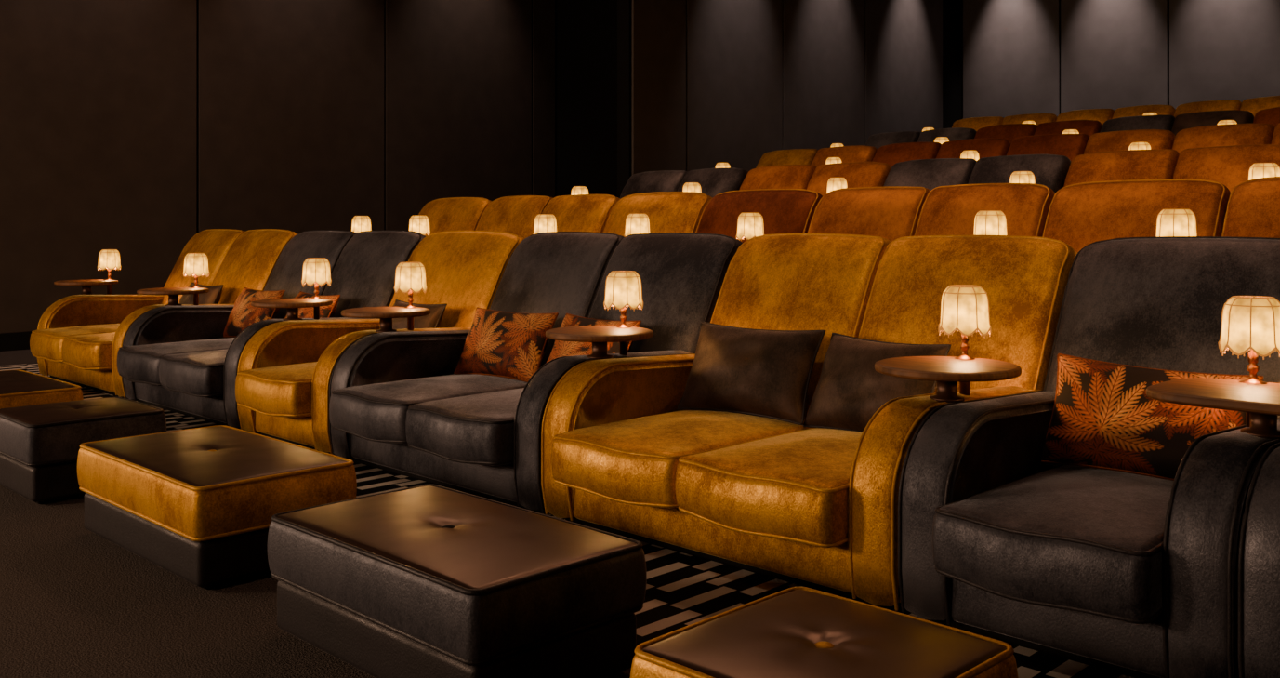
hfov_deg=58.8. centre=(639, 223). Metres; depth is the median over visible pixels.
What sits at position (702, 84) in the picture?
wall
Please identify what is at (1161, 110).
cushion
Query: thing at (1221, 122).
table lamp
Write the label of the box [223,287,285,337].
throw pillow
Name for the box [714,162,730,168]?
table lamp
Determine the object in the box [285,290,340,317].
throw pillow
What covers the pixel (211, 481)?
cushion
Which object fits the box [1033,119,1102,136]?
cushion
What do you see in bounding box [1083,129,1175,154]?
cushion
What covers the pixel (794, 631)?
ottoman
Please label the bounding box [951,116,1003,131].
cushion
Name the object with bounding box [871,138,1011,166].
loveseat
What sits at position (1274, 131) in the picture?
cushion
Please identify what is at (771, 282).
cushion
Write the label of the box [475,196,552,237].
cushion
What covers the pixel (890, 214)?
cushion
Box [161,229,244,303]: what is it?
cushion
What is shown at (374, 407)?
seat cushion
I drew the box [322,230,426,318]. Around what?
cushion
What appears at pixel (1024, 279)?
cushion
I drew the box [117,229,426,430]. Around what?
loveseat
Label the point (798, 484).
seat cushion
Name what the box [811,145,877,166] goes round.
cushion
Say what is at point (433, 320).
throw pillow
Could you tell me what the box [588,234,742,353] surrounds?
cushion
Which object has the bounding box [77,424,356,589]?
ottoman
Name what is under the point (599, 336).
side table
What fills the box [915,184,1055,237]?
cushion
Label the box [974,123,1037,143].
cushion
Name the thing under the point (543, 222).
table lamp
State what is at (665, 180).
cushion
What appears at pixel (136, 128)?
wall
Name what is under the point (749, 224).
table lamp
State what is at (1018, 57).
wall
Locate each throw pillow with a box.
[178,281,224,303]
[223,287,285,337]
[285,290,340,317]
[392,299,447,329]
[453,306,558,382]
[546,313,641,362]
[676,321,825,424]
[802,332,951,432]
[1041,353,1263,480]
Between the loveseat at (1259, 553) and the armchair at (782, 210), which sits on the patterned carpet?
the loveseat at (1259, 553)
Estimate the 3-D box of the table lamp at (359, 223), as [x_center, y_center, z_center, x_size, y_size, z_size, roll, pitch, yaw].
[-2.182,0.116,8.898,0.160,0.348,0.160,0,0,45]
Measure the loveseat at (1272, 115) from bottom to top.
1.044 m
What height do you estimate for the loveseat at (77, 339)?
1.052 m
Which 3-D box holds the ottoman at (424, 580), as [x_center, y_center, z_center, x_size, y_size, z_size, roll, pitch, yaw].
[-0.489,0.931,2.904,0.920,0.336,0.540,0,0,45]
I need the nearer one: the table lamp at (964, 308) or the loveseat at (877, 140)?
the table lamp at (964, 308)
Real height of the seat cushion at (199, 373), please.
0.214 m
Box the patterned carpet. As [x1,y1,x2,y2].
[0,362,1134,677]
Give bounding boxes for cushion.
[0,396,166,466]
[29,323,119,362]
[62,331,115,369]
[77,425,356,538]
[117,337,235,385]
[158,348,228,397]
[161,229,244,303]
[211,229,298,303]
[235,361,316,417]
[263,230,357,318]
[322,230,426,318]
[329,373,527,443]
[389,231,525,328]
[405,387,524,465]
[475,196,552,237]
[489,232,624,367]
[541,195,620,232]
[551,409,809,508]
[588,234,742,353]
[620,170,686,198]
[675,427,862,547]
[677,167,748,197]
[711,234,890,418]
[738,164,817,190]
[755,148,818,168]
[806,161,891,196]
[808,187,930,241]
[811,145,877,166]
[859,236,1077,393]
[864,131,920,148]
[871,142,941,166]
[883,158,976,190]
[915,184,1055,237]
[916,127,976,142]
[932,464,1174,620]
[935,138,1011,158]
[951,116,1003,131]
[968,154,1071,193]
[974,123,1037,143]
[1002,113,1057,125]
[1006,133,1089,160]
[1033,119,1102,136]
[1045,237,1279,418]
[1055,108,1114,124]
[1063,149,1179,186]
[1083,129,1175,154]
[1099,114,1174,132]
[1112,104,1175,118]
[1171,109,1253,135]
[1173,144,1279,192]
[1174,99,1241,118]
[1240,95,1279,117]
[1270,123,1279,145]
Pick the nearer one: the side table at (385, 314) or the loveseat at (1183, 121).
the side table at (385, 314)
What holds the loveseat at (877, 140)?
on the tier
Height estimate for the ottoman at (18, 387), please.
0.336 m
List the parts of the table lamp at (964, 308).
lamp shade, shade trim, stem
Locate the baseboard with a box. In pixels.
[0,331,32,351]
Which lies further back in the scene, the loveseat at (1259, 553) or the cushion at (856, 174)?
the cushion at (856, 174)
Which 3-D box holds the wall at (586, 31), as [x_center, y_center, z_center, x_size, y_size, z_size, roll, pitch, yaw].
[-0.141,-1.500,13.434,2.700,5.200,0.100,0,0,45]
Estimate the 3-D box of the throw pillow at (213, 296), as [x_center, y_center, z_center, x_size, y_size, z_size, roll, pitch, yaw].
[-3.024,0.570,7.749,0.486,0.314,0.204,0,0,45]
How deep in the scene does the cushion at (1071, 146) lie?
8.86 m
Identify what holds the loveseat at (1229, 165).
on the tier
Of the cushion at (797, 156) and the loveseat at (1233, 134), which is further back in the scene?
the cushion at (797, 156)
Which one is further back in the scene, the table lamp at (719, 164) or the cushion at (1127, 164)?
the table lamp at (719, 164)
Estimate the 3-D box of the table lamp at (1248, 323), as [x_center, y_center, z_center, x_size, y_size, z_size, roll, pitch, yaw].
[1.604,0.366,2.971,0.160,0.348,0.160,0,0,45]
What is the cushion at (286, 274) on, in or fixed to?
on the loveseat at (178, 359)
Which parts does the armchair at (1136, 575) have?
arm, arm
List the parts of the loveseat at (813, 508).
arm, arm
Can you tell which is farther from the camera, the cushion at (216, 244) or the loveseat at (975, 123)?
the loveseat at (975, 123)
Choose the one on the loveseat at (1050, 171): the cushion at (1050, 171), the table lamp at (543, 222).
the cushion at (1050, 171)
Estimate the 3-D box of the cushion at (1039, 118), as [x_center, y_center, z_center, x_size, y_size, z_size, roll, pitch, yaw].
[4.185,-0.813,12.364,0.613,0.774,0.533,0,0,45]
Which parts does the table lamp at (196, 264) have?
shade trim, stem, lamp shade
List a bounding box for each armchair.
[235,318,379,455]
[388,230,525,331]
[418,197,491,236]
[603,191,712,236]
[695,188,822,243]
[897,236,1279,677]
[1042,178,1230,251]
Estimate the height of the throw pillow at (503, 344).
0.314 m
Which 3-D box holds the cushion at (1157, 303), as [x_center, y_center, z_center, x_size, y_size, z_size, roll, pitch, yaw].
[1.728,0.436,3.537,0.849,0.777,0.538,0,0,45]
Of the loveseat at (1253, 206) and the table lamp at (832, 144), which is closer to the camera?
the loveseat at (1253, 206)
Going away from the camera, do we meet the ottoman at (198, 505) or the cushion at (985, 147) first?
the ottoman at (198, 505)
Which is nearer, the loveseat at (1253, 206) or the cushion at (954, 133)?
the loveseat at (1253, 206)
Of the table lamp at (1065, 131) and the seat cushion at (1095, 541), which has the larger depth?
the table lamp at (1065, 131)
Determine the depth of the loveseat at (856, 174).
8.49 m
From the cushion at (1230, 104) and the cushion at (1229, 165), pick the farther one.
the cushion at (1230, 104)
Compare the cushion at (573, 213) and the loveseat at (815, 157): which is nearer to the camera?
the cushion at (573, 213)
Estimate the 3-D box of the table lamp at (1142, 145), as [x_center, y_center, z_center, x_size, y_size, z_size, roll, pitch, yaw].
[3.445,-0.384,7.832,0.160,0.348,0.160,0,0,45]
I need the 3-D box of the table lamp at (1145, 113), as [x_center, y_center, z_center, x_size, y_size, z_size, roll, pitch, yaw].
[4.893,-0.884,10.901,0.160,0.348,0.160,0,0,45]
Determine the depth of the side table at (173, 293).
7.11 m
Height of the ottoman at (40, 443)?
0.334 m
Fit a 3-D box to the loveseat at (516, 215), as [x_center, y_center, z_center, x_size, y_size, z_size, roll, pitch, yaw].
[-1.038,0.317,7.922,1.410,1.052,1.443,0,0,45]
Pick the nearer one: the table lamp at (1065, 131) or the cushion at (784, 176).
the cushion at (784, 176)
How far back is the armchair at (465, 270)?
6.11 m
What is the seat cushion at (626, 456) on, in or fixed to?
on the loveseat at (813, 508)
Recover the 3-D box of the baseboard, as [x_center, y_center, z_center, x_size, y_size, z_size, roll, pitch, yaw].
[-7.077,1.025,8.164,0.055,0.150,6.550,0,0,45]
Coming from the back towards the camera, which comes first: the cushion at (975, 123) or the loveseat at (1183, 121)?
the cushion at (975, 123)
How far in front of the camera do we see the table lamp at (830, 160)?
9.56 m
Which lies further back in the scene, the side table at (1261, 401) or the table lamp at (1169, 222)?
the table lamp at (1169, 222)
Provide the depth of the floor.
3.17 m
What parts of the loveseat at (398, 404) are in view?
arm, arm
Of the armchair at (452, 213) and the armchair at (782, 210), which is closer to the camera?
the armchair at (782, 210)
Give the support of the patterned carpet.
on the floor
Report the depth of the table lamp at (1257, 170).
5.77 m
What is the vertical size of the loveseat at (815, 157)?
1.046 m
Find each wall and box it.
[0,0,554,333]
[554,0,617,197]
[617,0,960,197]
[960,0,1279,119]
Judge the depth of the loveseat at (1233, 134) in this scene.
7.97 m
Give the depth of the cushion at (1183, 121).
9.58 m
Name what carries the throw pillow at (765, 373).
on the loveseat at (813, 508)
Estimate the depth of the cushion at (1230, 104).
11.09 m
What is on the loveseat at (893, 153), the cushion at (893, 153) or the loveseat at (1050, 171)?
the cushion at (893, 153)
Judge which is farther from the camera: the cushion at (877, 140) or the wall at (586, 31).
the wall at (586, 31)
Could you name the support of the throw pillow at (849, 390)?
on the loveseat at (813, 508)
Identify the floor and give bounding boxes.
[0,349,631,677]
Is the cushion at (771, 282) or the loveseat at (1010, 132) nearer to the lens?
the cushion at (771, 282)
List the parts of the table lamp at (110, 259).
stem, lamp shade, shade trim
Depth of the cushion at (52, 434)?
4.55 m
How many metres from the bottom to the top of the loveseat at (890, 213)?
1.050 m
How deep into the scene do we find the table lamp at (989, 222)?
5.11 m
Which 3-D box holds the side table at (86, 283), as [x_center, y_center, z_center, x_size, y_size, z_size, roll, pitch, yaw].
[-4.010,0.469,8.231,0.420,0.106,0.420,0,0,45]
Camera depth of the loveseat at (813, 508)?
3.87 m
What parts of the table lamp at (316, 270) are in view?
stem, lamp shade, shade trim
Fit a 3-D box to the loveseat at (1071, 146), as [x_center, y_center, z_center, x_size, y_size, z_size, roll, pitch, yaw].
[3.070,-0.180,8.363,1.270,1.046,1.438,0,0,45]
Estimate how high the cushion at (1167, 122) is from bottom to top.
0.776 m
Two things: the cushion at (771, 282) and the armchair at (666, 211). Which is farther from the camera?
the armchair at (666, 211)
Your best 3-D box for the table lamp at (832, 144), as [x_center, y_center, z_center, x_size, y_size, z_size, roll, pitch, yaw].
[1.997,-0.634,11.515,0.160,0.348,0.160,0,0,45]
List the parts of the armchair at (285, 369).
arm, arm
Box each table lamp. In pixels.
[97,249,121,294]
[182,252,209,304]
[301,257,331,319]
[351,215,371,232]
[394,262,427,329]
[409,215,430,235]
[532,213,557,234]
[570,185,588,195]
[603,270,643,355]
[623,213,650,237]
[682,182,701,193]
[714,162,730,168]
[736,211,764,240]
[825,157,842,164]
[826,177,847,193]
[830,143,844,146]
[922,127,934,131]
[934,136,949,144]
[937,284,991,395]
[960,150,979,160]
[973,210,1007,235]
[1009,171,1035,183]
[1022,120,1036,124]
[1061,129,1079,133]
[1128,141,1151,149]
[1142,112,1157,115]
[1155,209,1197,236]
[1216,119,1237,124]
[1218,295,1279,426]
[1247,162,1279,180]
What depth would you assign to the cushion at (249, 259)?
7.84 m
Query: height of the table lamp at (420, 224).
0.348 m
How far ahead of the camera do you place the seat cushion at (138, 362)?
6.60 m
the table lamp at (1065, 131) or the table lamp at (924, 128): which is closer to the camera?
the table lamp at (1065, 131)
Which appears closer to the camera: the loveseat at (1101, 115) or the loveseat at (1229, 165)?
the loveseat at (1229, 165)
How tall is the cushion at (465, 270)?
0.778 m
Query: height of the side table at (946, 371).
0.106 m
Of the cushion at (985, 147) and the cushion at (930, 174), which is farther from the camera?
the cushion at (985, 147)
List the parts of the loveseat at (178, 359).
arm, arm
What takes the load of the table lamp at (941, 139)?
on the side table
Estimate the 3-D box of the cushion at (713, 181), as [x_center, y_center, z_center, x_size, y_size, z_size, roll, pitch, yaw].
[0.535,-0.065,9.220,0.658,0.777,0.536,0,0,45]
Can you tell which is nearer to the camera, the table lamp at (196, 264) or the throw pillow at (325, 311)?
the throw pillow at (325, 311)
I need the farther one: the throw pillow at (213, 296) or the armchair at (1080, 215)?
the throw pillow at (213, 296)
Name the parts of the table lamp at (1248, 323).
shade trim, lamp shade, stem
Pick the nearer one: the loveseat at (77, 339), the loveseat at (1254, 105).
the loveseat at (77, 339)
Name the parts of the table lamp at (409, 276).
stem, lamp shade, shade trim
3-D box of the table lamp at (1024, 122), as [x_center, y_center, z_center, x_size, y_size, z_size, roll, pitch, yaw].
[4.026,-0.884,11.759,0.160,0.348,0.160,0,0,45]
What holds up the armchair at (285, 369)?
on the patterned carpet
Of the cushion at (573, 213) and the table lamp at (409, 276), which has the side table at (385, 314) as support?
the table lamp at (409, 276)
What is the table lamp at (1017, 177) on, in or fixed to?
on the side table
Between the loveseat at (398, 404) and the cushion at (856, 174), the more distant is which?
the cushion at (856, 174)
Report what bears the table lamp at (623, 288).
on the side table at (599, 336)
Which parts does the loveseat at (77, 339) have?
arm, arm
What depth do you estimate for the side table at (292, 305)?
6.02 m
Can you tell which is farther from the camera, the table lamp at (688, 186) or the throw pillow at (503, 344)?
the table lamp at (688, 186)
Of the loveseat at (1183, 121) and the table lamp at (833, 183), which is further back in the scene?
the loveseat at (1183, 121)
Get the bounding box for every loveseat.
[29,228,298,399]
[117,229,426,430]
[329,231,742,514]
[475,194,620,237]
[541,233,1077,610]
[620,167,748,198]
[738,161,891,196]
[755,145,877,168]
[807,183,1055,241]
[864,127,976,148]
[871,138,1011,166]
[883,154,1071,193]
[951,113,1057,131]
[974,119,1102,143]
[1006,129,1175,160]
[1055,104,1175,124]
[1063,144,1279,192]
[1099,109,1253,135]
[1172,123,1279,153]
[1174,95,1279,118]
[1221,176,1279,237]
[1238,442,1279,677]
[1253,106,1279,127]
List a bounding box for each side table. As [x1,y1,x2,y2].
[53,278,118,294]
[136,287,209,305]
[250,298,332,320]
[341,306,430,332]
[545,325,653,358]
[874,356,1021,402]
[1146,377,1279,437]
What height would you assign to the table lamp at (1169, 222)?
0.348 m
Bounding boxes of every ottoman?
[0,369,83,408]
[0,396,166,503]
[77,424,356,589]
[267,484,646,677]
[630,586,1018,677]
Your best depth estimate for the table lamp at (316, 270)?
6.20 m
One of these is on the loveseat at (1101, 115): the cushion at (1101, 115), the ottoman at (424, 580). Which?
the cushion at (1101, 115)
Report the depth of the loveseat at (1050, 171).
7.57 m
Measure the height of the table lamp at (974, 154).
0.348 m
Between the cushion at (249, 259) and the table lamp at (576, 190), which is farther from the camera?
the table lamp at (576, 190)
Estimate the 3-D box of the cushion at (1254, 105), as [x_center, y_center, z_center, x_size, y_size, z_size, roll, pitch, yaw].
[5.921,-0.815,10.643,0.603,0.777,0.536,0,0,45]
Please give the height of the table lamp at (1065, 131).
0.348 m
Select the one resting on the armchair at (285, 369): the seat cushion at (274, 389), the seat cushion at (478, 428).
the seat cushion at (274, 389)
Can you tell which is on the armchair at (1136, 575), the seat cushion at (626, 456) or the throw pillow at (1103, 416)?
the throw pillow at (1103, 416)
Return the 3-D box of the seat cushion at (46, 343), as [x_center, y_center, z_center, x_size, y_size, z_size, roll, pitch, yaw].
[-3.682,0.816,7.934,0.612,0.214,0.940,0,0,45]
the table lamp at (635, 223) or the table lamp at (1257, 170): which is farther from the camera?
the table lamp at (635, 223)
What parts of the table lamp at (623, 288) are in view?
stem, shade trim, lamp shade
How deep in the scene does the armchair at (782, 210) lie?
6.80 m
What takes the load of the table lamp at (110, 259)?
on the side table at (86, 283)
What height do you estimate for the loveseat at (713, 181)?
1.046 m
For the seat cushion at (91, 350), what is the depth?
7.09 m
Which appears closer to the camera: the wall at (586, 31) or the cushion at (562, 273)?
the cushion at (562, 273)
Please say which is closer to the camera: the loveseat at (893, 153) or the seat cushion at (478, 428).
the seat cushion at (478, 428)
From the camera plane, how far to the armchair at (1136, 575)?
2.94 m
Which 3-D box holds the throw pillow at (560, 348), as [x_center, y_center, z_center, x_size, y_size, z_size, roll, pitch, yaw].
[-0.225,0.570,4.976,0.201,0.315,0.528,0,0,-40]

